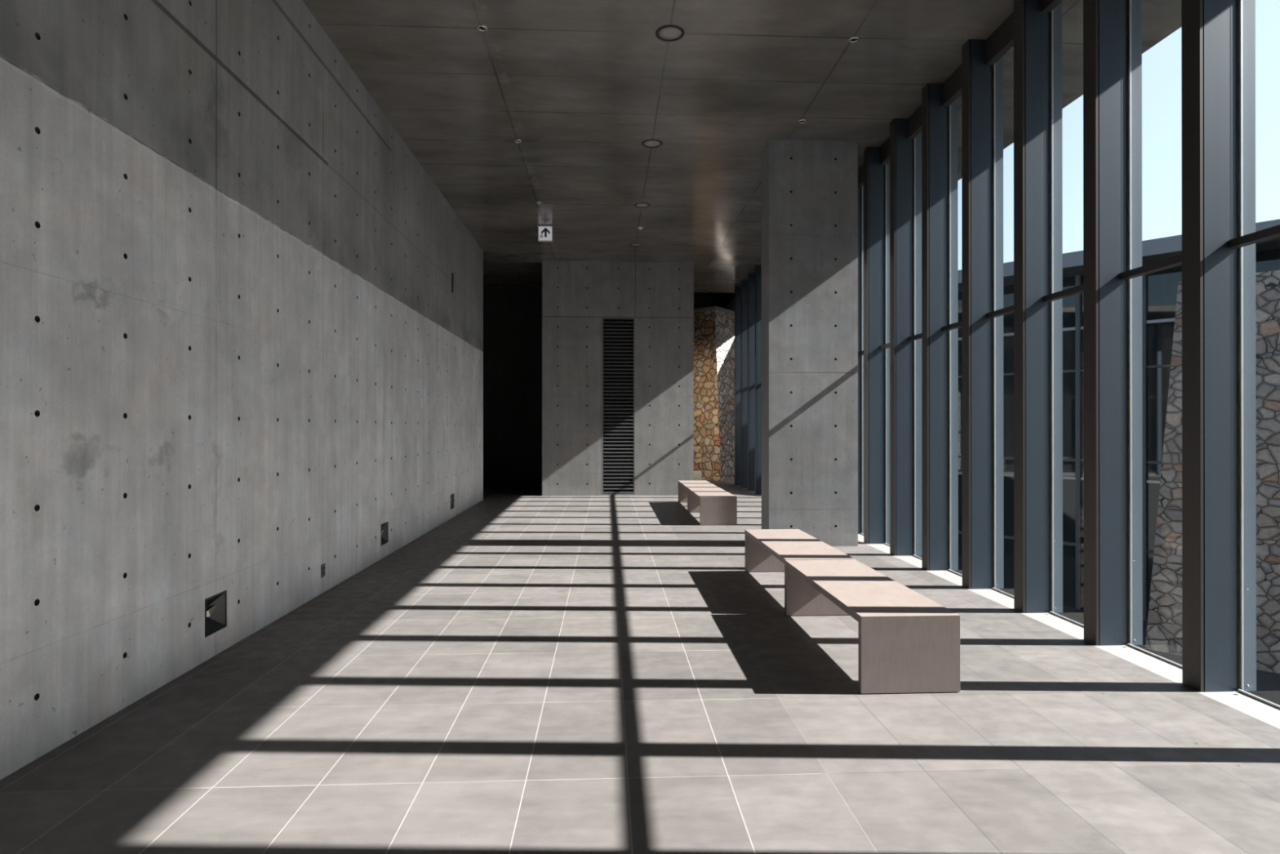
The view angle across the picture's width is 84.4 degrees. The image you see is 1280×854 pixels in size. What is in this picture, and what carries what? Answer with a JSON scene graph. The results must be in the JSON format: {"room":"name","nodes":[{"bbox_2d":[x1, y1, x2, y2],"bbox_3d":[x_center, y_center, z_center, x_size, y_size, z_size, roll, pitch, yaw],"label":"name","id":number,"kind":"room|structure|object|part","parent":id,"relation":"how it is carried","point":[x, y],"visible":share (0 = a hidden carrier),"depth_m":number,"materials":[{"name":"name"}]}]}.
{"room":"lobby","nodes":[
{"label":"lobby","id":0,"kind":"room"},
{"bbox_2d":[0,0,483,779],"bbox_3d":[-3.158,-1.204,5.161,0.400,5.575,20.600,0,0,-3],"label":"wall","id":1,"kind":"structure","parent":0,"point":[237,348],"depth_m":4.69,"materials":[{"name":"concrete"}]},
{"bbox_2d":[204,590,226,637],"bbox_3d":[-3.004,1.293,4.899,0.124,0.258,0.268,0,0,-3],"label":"wall light","id":2,"kind":"object","parent":1,"relation":"attached to","point":[215,606],"visible":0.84,"depth_m":4.95,"materials":[{"name":"metal"}]},
{"bbox_2d":[320,563,324,577],"bbox_3d":[-3.027,1.371,6.744,0.008,0.124,0.090,0,0,-3],"label":"outlet plate","id":3,"kind":"object","parent":1,"relation":"attached to","point":[322,566],"visible":1,"depth_m":6.73,"materials":[{"name":"grey metal"}]},
{"bbox_2d":[381,521,388,545],"bbox_3d":[-3.176,1.300,8.610,0.124,0.258,0.268,0,0,-3],"label":"wall light","id":4,"kind":"object","parent":1,"relation":"attached to","point":[384,526],"visible":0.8,"depth_m":8.68,"materials":[{"name":"grey metal"}]},
{"bbox_2d":[450,493,453,509],"bbox_3d":[-3.351,1.306,12.376,0.124,0.258,0.268,0,0,-3],"label":"wall light","id":5,"kind":"object","parent":1,"relation":"attached to","point":[451,495],"visible":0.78,"depth_m":12.45,"materials":[{"name":"grey metal"}]},
{"bbox_2d":[451,272,453,293],"bbox_3d":[-3.282,-2.524,12.355,0.020,0.340,0.040,0,0,-3],"label":"wall slot","id":6,"kind":"object","parent":1,"relation":"attached to","point":[451,273],"visible":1,"depth_m":12.34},
{"bbox_2d":[483,285,542,485],"bbox_3d":[-5.054,-1.537,22.592,10.000,6.300,6.400,0,0,-3],"label":"wall","id":7,"kind":"structure","parent":0,"point":[513,315],"depth_m":19.46,"materials":[{"name":"black"}]},
{"bbox_2d":[542,261,693,495],"bbox_3d":[-0.532,-1.183,17.046,3.540,5.575,1.100,0,0,-3],"label":"wall","id":8,"kind":"structure","parent":0,"point":[576,295],"depth_m":16.49,"materials":[{"name":"concrete"}]},
{"bbox_2d":[602,317,634,494],"bbox_3d":[-0.508,-0.487,16.575,0.748,4.120,0.160,0,0,-3],"label":"air vent","id":9,"kind":"object","parent":8,"relation":"in","point":[618,334],"visible":1,"depth_m":16.53,"materials":[{"name":"grey metal"}]},
{"bbox_2d":[0,480,1279,853],"bbox_3d":[-3.225,1.718,10.358,12.520,0.250,31.000,0,0,-3],"label":"floor","id":10,"kind":"structure","parent":0,"point":[531,672],"depth_m":3.66,"materials":[{"name":"tile"}]},
{"bbox_2d":[693,471,702,480],"bbox_3d":[1.537,1.445,20.441,0.470,0.330,0.300,0,0,-3],"label":"block","id":11,"kind":"object","parent":10,"relation":"on","point":[697,474],"visible":0.24,"depth_m":20.30,"materials":[{"name":"white stone"}]},
{"bbox_2d":[678,480,718,502],"bbox_3d":[1.150,1.368,14.124,0.600,0.462,1.785,0,0,-3],"label":"bench","id":12,"kind":"object","parent":10,"relation":"on","point":[682,485],"visible":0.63,"depth_m":14.57,"materials":[{"name":"beige laminate"}]},
{"bbox_3d":[1.110,1.389,14.992,0.600,0.410,0.046,0,0,-3],"label":"panel","id":13,"kind":"part","parent":12,"relation":"part of","materials":[{"name":"beige laminate"}]},
{"bbox_3d":[1.150,1.160,14.124,0.600,0.046,1.785,0,0,-3],"label":"seat","id":14,"kind":"part","parent":12,"relation":"part of","materials":[{"name":"beige laminate"}]},
{"bbox_2d":[687,487,737,525],"bbox_3d":[1.234,1.365,12.331,0.600,0.462,1.785,0,0,-3],"label":"bench","id":15,"kind":"object","parent":10,"relation":"on","point":[715,505],"visible":1,"depth_m":11.45,"materials":[{"name":"beige laminate"}]},
{"bbox_3d":[1.193,1.387,13.199,0.600,0.410,0.046,0,0,-3],"label":"panel","id":16,"kind":"part","parent":15,"relation":"part of","materials":[{"name":"beige laminate"}]},
{"bbox_3d":[1.234,1.157,12.331,0.600,0.046,1.785,0,0,-3],"label":"seat","id":17,"kind":"part","parent":15,"relation":"part of","materials":[{"name":"beige laminate"}]},
{"bbox_3d":[1.274,1.383,11.462,0.600,0.410,0.046,0,0,-3],"label":"panel","id":18,"kind":"part","parent":15,"relation":"part of","materials":[{"name":"beige laminate"}]},
{"bbox_2d":[744,528,855,612],"bbox_3d":[1.494,1.356,6.882,0.600,0.462,1.785,0,0,-3],"label":"bench","id":19,"kind":"object","parent":10,"relation":"on","point":[765,549],"visible":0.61,"depth_m":7.18,"materials":[{"name":"beige laminate"}]},
{"bbox_3d":[1.454,1.377,7.750,0.600,0.410,0.046,0,0,-3],"label":"panel","id":20,"kind":"part","parent":19,"relation":"part of","materials":[{"name":"beige laminate"}]},
{"bbox_3d":[1.534,1.374,6.013,0.600,0.410,0.046,0,0,-3],"label":"panel","id":21,"kind":"part","parent":19,"relation":"part of","materials":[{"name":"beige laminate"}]},
{"bbox_3d":[1.494,1.148,6.882,0.600,0.046,1.785,0,0,-3],"label":"seat","id":22,"kind":"part","parent":19,"relation":"part of","materials":[{"name":"beige laminate"}]},
{"bbox_2d":[761,139,857,546],"bbox_3d":[2.300,-1.196,9.629,1.200,5.575,0.460,0,0,-3],"label":"pillar","id":23,"kind":"structure","parent":10,"relation":"on","point":[810,188],"depth_m":9.40,"materials":[{"name":"concrete"}]},
{"bbox_2d":[785,559,959,693],"bbox_3d":[1.566,1.353,5.078,0.600,0.462,1.785,0,0,-3],"label":"bench","id":24,"kind":"object","parent":10,"relation":"on","point":[908,642],"visible":1,"depth_m":4.20,"materials":[{"name":"beige laminate"}]},
{"bbox_3d":[1.525,1.374,5.947,0.600,0.410,0.046,0,0,-3],"label":"panel","id":25,"kind":"part","parent":24,"relation":"part of","materials":[{"name":"beige laminate"}]},
{"bbox_3d":[1.566,1.145,5.079,0.600,0.046,1.785,0,0,-3],"label":"seat","id":26,"kind":"part","parent":24,"relation":"part of","materials":[{"name":"beige laminate"}]},
{"bbox_3d":[1.606,1.371,4.210,0.600,0.410,0.046,0,0,-3],"label":"panel","id":27,"kind":"part","parent":24,"relation":"part of","materials":[{"name":"beige laminate"}]},
{"bbox_2d":[724,480,1279,728],"bbox_3d":[3.163,1.718,10.655,0.270,0.250,31.000,0,0,-3],"label":"window sill","id":28,"kind":"structure","parent":10,"relation":"attached to","point":[1266,713],"depth_m":4.93,"materials":[{"name":"concrete"}]},
{"bbox_2d":[734,286,740,484],"bbox_3d":[2.809,-1.135,19.576,0.350,5.488,0.135,0,0,-3],"label":"window fin","id":29,"kind":"structure","parent":28,"relation":"on","point":[737,289],"depth_m":19.50,"materials":[{"name":"metal"}]},
{"bbox_3d":[2.643,-1.135,19.568,0.018,5.488,0.135,0,0,-3],"label":"plate","id":30,"kind":"part","parent":29,"relation":"part of","materials":[{"name":"grey paint"}]},
{"bbox_2d":[740,280,747,488],"bbox_3d":[2.851,-1.133,18.677,0.350,5.480,0.135,0,0,-3],"label":"window fin","id":31,"kind":"structure","parent":28,"relation":"on","point":[744,283],"depth_m":18.61,"materials":[{"name":"metal"}]},
{"bbox_3d":[2.685,-1.133,18.669,0.018,5.480,0.135,0,0,-3],"label":"plate","id":32,"kind":"part","parent":31,"relation":"part of","materials":[{"name":"grey paint"}]},
{"bbox_2d":[747,272,755,490],"bbox_3d":[2.893,-1.131,17.778,0.350,5.473,0.135,0,0,-3],"label":"window fin","id":33,"kind":"structure","parent":28,"relation":"on","point":[751,276],"depth_m":17.71,"materials":[{"name":"metal"}]},
{"bbox_3d":[2.727,-1.131,17.770,0.018,5.473,0.135,0,0,-3],"label":"plate","id":34,"kind":"part","parent":33,"relation":"part of","materials":[{"name":"grey paint"}]},
{"bbox_2d":[755,264,761,494],"bbox_3d":[2.934,-1.129,16.879,0.350,5.466,0.135,0,0,-3],"label":"window fin","id":35,"kind":"structure","parent":28,"relation":"on","point":[757,267],"depth_m":16.81,"materials":[{"name":"metal"}]},
{"bbox_3d":[2.769,-1.129,16.871,0.018,5.466,0.135,0,0,-3],"label":"plate","id":36,"kind":"part","parent":35,"relation":"part of","materials":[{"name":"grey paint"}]},
{"bbox_2d":[857,164,863,534],"bbox_3d":[3.290,-1.113,10.070,0.088,5.410,0.900,0,0,-3],"label":"window","id":37,"kind":"structure","parent":28,"relation":"on","point":[860,171],"depth_m":10.37,"materials":[{"name":"grey metal"}]},
{"bbox_2d":[857,185,863,533],"bbox_3d":[3.227,-1.115,10.586,0.350,5.416,0.135,0,0,-3],"label":"window fin","id":38,"kind":"structure","parent":28,"relation":"on","point":[860,190],"depth_m":10.53,"materials":[{"name":"metal"}]},
{"bbox_3d":[3.316,-1.115,10.590,0.012,5.416,0.131,0,0,-3],"label":"edge trim","id":39,"kind":"part","parent":38,"relation":"part of","materials":[{"name":"metal"}]},
{"bbox_2d":[863,146,889,543],"bbox_3d":[3.269,-1.113,9.687,0.350,5.408,0.135,0,0,-3],"label":"window fin","id":40,"kind":"structure","parent":28,"relation":"on","point":[876,177],"depth_m":9.62,"materials":[{"name":"metal"}]},
{"bbox_3d":[3.103,-1.113,9.679,0.018,5.408,0.135,0,0,-3],"label":"plate","id":41,"kind":"part","parent":40,"relation":"part of","materials":[{"name":"grey paint"}]},
{"bbox_3d":[3.357,-1.113,9.691,0.012,5.408,0.131,0,0,-3],"label":"edge trim","id":42,"kind":"part","parent":40,"relation":"part of","materials":[{"name":"metal"}]},
{"bbox_2d":[879,137,889,546],"bbox_3d":[3.332,-1.111,9.171,0.088,5.403,0.900,0,0,-3],"label":"window","id":43,"kind":"structure","parent":28,"relation":"on","point":[884,150],"depth_m":9.45,"materials":[{"name":"grey metal"}]},
{"bbox_2d":[889,118,921,555],"bbox_3d":[3.311,-1.111,8.788,0.350,5.401,0.135,0,0,-3],"label":"window fin","id":44,"kind":"structure","parent":28,"relation":"on","point":[905,153],"depth_m":8.72,"materials":[{"name":"metal"}]},
{"bbox_3d":[3.145,-1.111,8.780,0.018,5.401,0.135,0,0,-3],"label":"plate","id":45,"kind":"part","parent":44,"relation":"part of","materials":[{"name":"grey paint"}]},
{"bbox_3d":[3.399,-1.111,8.792,0.012,5.401,0.131,0,0,-3],"label":"edge trim","id":46,"kind":"part","parent":44,"relation":"part of","materials":[{"name":"metal"}]},
{"bbox_2d":[907,105,921,559],"bbox_3d":[3.374,-1.109,8.272,0.088,5.396,0.900,0,0,-3],"label":"window","id":47,"kind":"structure","parent":28,"relation":"on","point":[914,121],"depth_m":8.54,"materials":[{"name":"grey metal"}]},
{"bbox_2d":[921,83,958,570],"bbox_3d":[3.352,-1.109,7.889,0.350,5.394,0.135,0,0,-3],"label":"window fin","id":48,"kind":"structure","parent":28,"relation":"on","point":[940,293],"depth_m":7.82,"materials":[{"name":"metal"}]},
{"bbox_3d":[3.187,-1.109,7.881,0.018,5.394,0.135,0,0,-3],"label":"plate","id":49,"kind":"part","parent":48,"relation":"part of","materials":[{"name":"grey paint"}]},
{"bbox_3d":[3.441,-1.109,7.893,0.012,5.394,0.131,0,0,-3],"label":"edge trim","id":50,"kind":"part","parent":48,"relation":"part of","materials":[{"name":"metal"}]},
{"bbox_2d":[942,64,962,576],"bbox_3d":[3.415,-1.107,7.373,0.088,5.389,0.900,0,0,-3],"label":"window","id":51,"kind":"structure","parent":28,"relation":"on","point":[952,86],"depth_m":7.61,"materials":[{"name":"grey metal"}]},
{"bbox_2d":[961,39,1004,588],"bbox_3d":[3.394,-1.107,6.989,0.350,5.387,0.135,0,0,-3],"label":"window fin","id":52,"kind":"structure","parent":28,"relation":"on","point":[982,85],"depth_m":6.92,"materials":[{"name":"metal"}]},
{"bbox_3d":[3.228,-1.107,6.982,0.018,5.387,0.135,0,0,-3],"label":"plate","id":53,"kind":"part","parent":52,"relation":"part of","materials":[{"name":"grey paint"}]},
{"bbox_3d":[3.483,-1.107,6.994,0.012,5.387,0.131,0,0,-3],"label":"edge trim","id":54,"kind":"part","parent":52,"relation":"part of","materials":[{"name":"metal"}]},
{"bbox_2d":[985,11,1013,597],"bbox_3d":[3.457,-1.105,6.474,0.088,5.382,0.900,0,0,-3],"label":"window","id":55,"kind":"structure","parent":28,"relation":"on","point":[1001,41],"depth_m":6.69,"materials":[{"name":"grey metal"}]},
{"bbox_2d":[1013,0,1062,613],"bbox_3d":[3.436,-1.105,6.090,0.350,5.380,0.135,0,0,-3],"label":"window fin","id":56,"kind":"structure","parent":28,"relation":"on","point":[1037,34],"depth_m":6.03,"materials":[{"name":"metal"}]},
{"bbox_3d":[3.270,-1.105,6.083,0.018,5.380,0.135,0,0,-3],"label":"plate","id":57,"kind":"part","parent":56,"relation":"part of","materials":[{"name":"grey paint"}]},
{"bbox_3d":[3.525,-1.105,6.095,0.012,5.380,0.131,0,0,-3],"label":"edge trim","id":58,"kind":"part","parent":56,"relation":"part of","materials":[{"name":"metal"}]},
{"bbox_2d":[1042,0,1084,626],"bbox_3d":[3.499,-1.103,5.575,0.088,5.374,0.900,0,0,-3],"label":"window","id":59,"kind":"structure","parent":28,"relation":"on","point":[1048,6],"depth_m":5.87,"materials":[{"name":"grey metal"}]},
{"bbox_2d":[1083,0,1142,645],"bbox_3d":[3.478,-1.102,5.191,0.350,5.372,0.135,0,0,-3],"label":"window fin","id":60,"kind":"structure","parent":28,"relation":"on","point":[1113,490],"depth_m":5.13,"materials":[{"name":"metal"}]},
{"bbox_3d":[3.312,-1.102,5.184,0.018,5.372,0.135,0,0,-3],"label":"plate","id":61,"kind":"part","parent":60,"relation":"part of","materials":[{"name":"grey paint"}]},
{"bbox_3d":[3.566,-1.102,5.196,0.012,5.372,0.131,0,0,-3],"label":"edge trim","id":62,"kind":"part","parent":60,"relation":"part of","materials":[{"name":"metal"}]},
{"bbox_2d":[1120,254,1182,667],"bbox_3d":[3.541,-1.101,4.676,0.088,5.367,0.900,0,0,-3],"label":"window","id":63,"kind":"structure","parent":28,"relation":"on","point":[1176,260],"depth_m":4.84,"materials":[{"name":"grey metal"}]},
{"bbox_2d":[1181,0,1256,692],"bbox_3d":[3.520,-1.100,4.292,0.350,5.365,0.135,0,0,-3],"label":"window fin","id":64,"kind":"structure","parent":28,"relation":"on","point":[1218,37],"depth_m":4.23,"materials":[{"name":"metal"}]},
{"bbox_3d":[3.354,-1.100,4.285,0.018,5.365,0.135,0,0,-3],"label":"plate","id":65,"kind":"part","parent":64,"relation":"part of","materials":[{"name":"grey paint"}]},
{"bbox_3d":[3.608,-1.100,4.297,0.012,5.365,0.131,0,0,-3],"label":"edge trim","id":66,"kind":"part","parent":64,"relation":"part of","materials":[{"name":"metal"}]},
{"bbox_2d":[1229,224,1279,708],"bbox_3d":[3.583,-1.099,3.777,0.088,5.360,0.900,0,0,-3],"label":"window","id":67,"kind":"structure","parent":28,"relation":"on","point":[1273,232],"depth_m":4.07,"materials":[{"name":"grey metal"}]},
{"bbox_2d":[693,292,734,311],"bbox_3d":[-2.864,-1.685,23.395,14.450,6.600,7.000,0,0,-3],"label":"ceiling","id":68,"kind":"structure","parent":0,"point":[701,300],"depth_m":24.91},
{"bbox_2d":[302,0,1181,293],"bbox_3d":[-2.128,-3.860,7.566,14.450,0.305,25.300,0,0,-3],"label":"ceiling","id":69,"kind":"structure","parent":0,"point":[582,84],"depth_m":8.02,"materials":[{"name":"concrete"}]},
{"bbox_2d":[477,25,487,31],"bbox_3d":[-1.504,-3.790,6.734,0.096,0.026,0.096,0,0,-3],"label":"sprinkler head","id":70,"kind":"object","parent":69,"relation":"attached to","point":[482,28],"visible":1,"depth_m":6.73},
{"bbox_2d":[514,139,521,143],"bbox_3d":[-1.629,-3.807,9.431,0.096,0.026,0.096,0,0,-3],"label":"sprinkler head","id":71,"kind":"object","parent":69,"relation":"attached to","point":[517,141],"visible":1,"depth_m":9.43},
{"bbox_2d":[536,225,554,241],"bbox_3d":[-1.808,-3.695,13.477,0.330,0.299,0.060,0,0,-3],"label":"exit sign","id":72,"kind":"object","parent":69,"relation":"hanging from","point":[544,232],"visible":1,"depth_m":13.45,"materials":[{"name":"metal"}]},
{"bbox_3d":[-1.806,-3.689,13.453,0.256,0.263,0.002,0,0,-3],"label":"panel","id":73,"kind":"part","parent":72,"relation":"part of","materials":[{"name":"white plastic"}]},
{"bbox_2d":[629,243,642,246],"bbox_3d":[-0.087,-3.849,14.909,0.280,0.010,0.280,0,0,-3],"label":"recessed light","id":74,"kind":"object","parent":69,"relation":"in","point":[630,244],"visible":1,"depth_m":14.89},
{"bbox_2d":[634,202,650,208],"bbox_3d":[0.038,-3.832,12.211,0.280,0.010,0.280,0,0,-3],"label":"recessed light","id":75,"kind":"object","parent":69,"relation":"in","point":[642,205],"visible":1,"depth_m":12.20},
{"bbox_2d":[635,204,648,207],"bbox_3d":[0.038,-3.834,12.211,0.224,0.004,0.224,0,0,-3],"label":"diffuser","id":76,"kind":"object","parent":75,"relation":"attached to","point":[637,205],"depth_m":12.22,"materials":[{"name":"grey plastic"}]},
{"bbox_2d":[641,139,662,148],"bbox_3d":[0.164,-3.815,9.514,0.280,0.010,0.280,0,0,-3],"label":"recessed light","id":77,"kind":"object","parent":69,"relation":"in","point":[651,144],"visible":1,"depth_m":9.51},
{"bbox_2d":[644,141,660,146],"bbox_3d":[0.164,-3.817,9.514,0.224,0.004,0.224,0,0,-3],"label":"diffuser","id":78,"kind":"object","parent":77,"relation":"attached to","point":[646,144],"depth_m":9.52,"materials":[{"name":"grey plastic"}]},
{"bbox_2d":[655,25,684,41],"bbox_3d":[0.289,-3.797,6.817,0.280,0.010,0.280,0,0,-3],"label":"recessed light","id":79,"kind":"object","parent":69,"relation":"in","point":[667,33],"visible":1,"depth_m":6.81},
{"bbox_2d":[657,27,681,39],"bbox_3d":[0.289,-3.800,6.817,0.224,0.004,0.224,0,0,-3],"label":"diffuser","id":80,"kind":"object","parent":79,"relation":"attached to","point":[664,33],"depth_m":6.82,"materials":[{"name":"white plastic"}]},
{"bbox_2d":[798,120,805,124],"bbox_3d":[2.023,-3.801,8.810,0.096,0.026,0.096,0,0,-3],"label":"sprinkler head","id":81,"kind":"object","parent":69,"relation":"attached to","point":[802,122],"visible":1,"depth_m":8.80},
{"bbox_2d":[848,37,858,43],"bbox_3d":[2.101,-3.790,6.932,0.096,0.026,0.096,0,0,-3],"label":"sprinkler head","id":82,"kind":"object","parent":69,"relation":"attached to","point":[853,40],"visible":1,"depth_m":6.92},
{"label":"outside","id":83,"kind":"structure","parent":0,"visible":0},
{"bbox_2d":[1055,605,1279,704],"bbox_3d":[31.219,4.603,16.460,56.100,0.200,90.000,0,0,-3],"label":"ground","id":84,"kind":"structure","parent":83,"point":[1268,683],"depth_m":12.85,"materials":[{"name":"grey concrete"}]},
{"bbox_2d":[693,306,734,480],"bbox_3d":[2.420,0.440,23.387,2.964,8.150,3.902,0,0,35],"label":"stone wall","id":85,"kind":"structure","parent":84,"relation":"on","point":[713,326],"depth_m":21.52,"materials":[{"name":"brown stone"}]},
{"bbox_2d":[888,218,1279,620],"bbox_3d":[15.877,0.204,17.028,9.020,8.600,25.500,0,0,-44],"label":"building","id":86,"kind":"structure","parent":84,"relation":"on","point":[1159,288],"depth_m":17.44,"materials":[{"name":"grey metal"}]},
{"bbox_3d":[13.718,2.915,14.549,0.059,0.070,24.900,0,0,-44],"label":"cross rail","id":87,"kind":"part","parent":86,"relation":"part of","materials":[{"name":"grey metal"}]},
{"bbox_3d":[13.718,1.270,14.551,0.059,0.060,24.900,0,0,-44],"label":"cross rail","id":88,"kind":"part","parent":86,"relation":"part of","materials":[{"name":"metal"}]},
{"bbox_3d":[13.718,0.820,14.552,0.059,0.060,24.900,0,0,-44],"label":"cross rail","id":89,"kind":"part","parent":86,"relation":"part of","materials":[{"name":"grey metal"}]},
{"bbox_3d":[13.718,-1.405,14.556,0.059,0.050,24.900,0,0,-44],"label":"cross rail","id":90,"kind":"part","parent":86,"relation":"part of","materials":[{"name":"grey metal"}]},
{"bbox_3d":[13.718,-2.455,14.558,0.059,0.070,24.900,0,0,-44],"label":"cross rail","id":91,"kind":"part","parent":86,"relation":"part of","materials":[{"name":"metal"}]},
{"bbox_2d":[1145,270,1279,673],"bbox_3d":[14.415,0.769,10.920,1.300,7.450,10.680,0,0,-44],"label":"stone wall","id":92,"kind":"structure","parent":84,"relation":"on","point":[1164,626],"depth_m":13.39,"materials":[{"name":"grey stone"}]}
]}

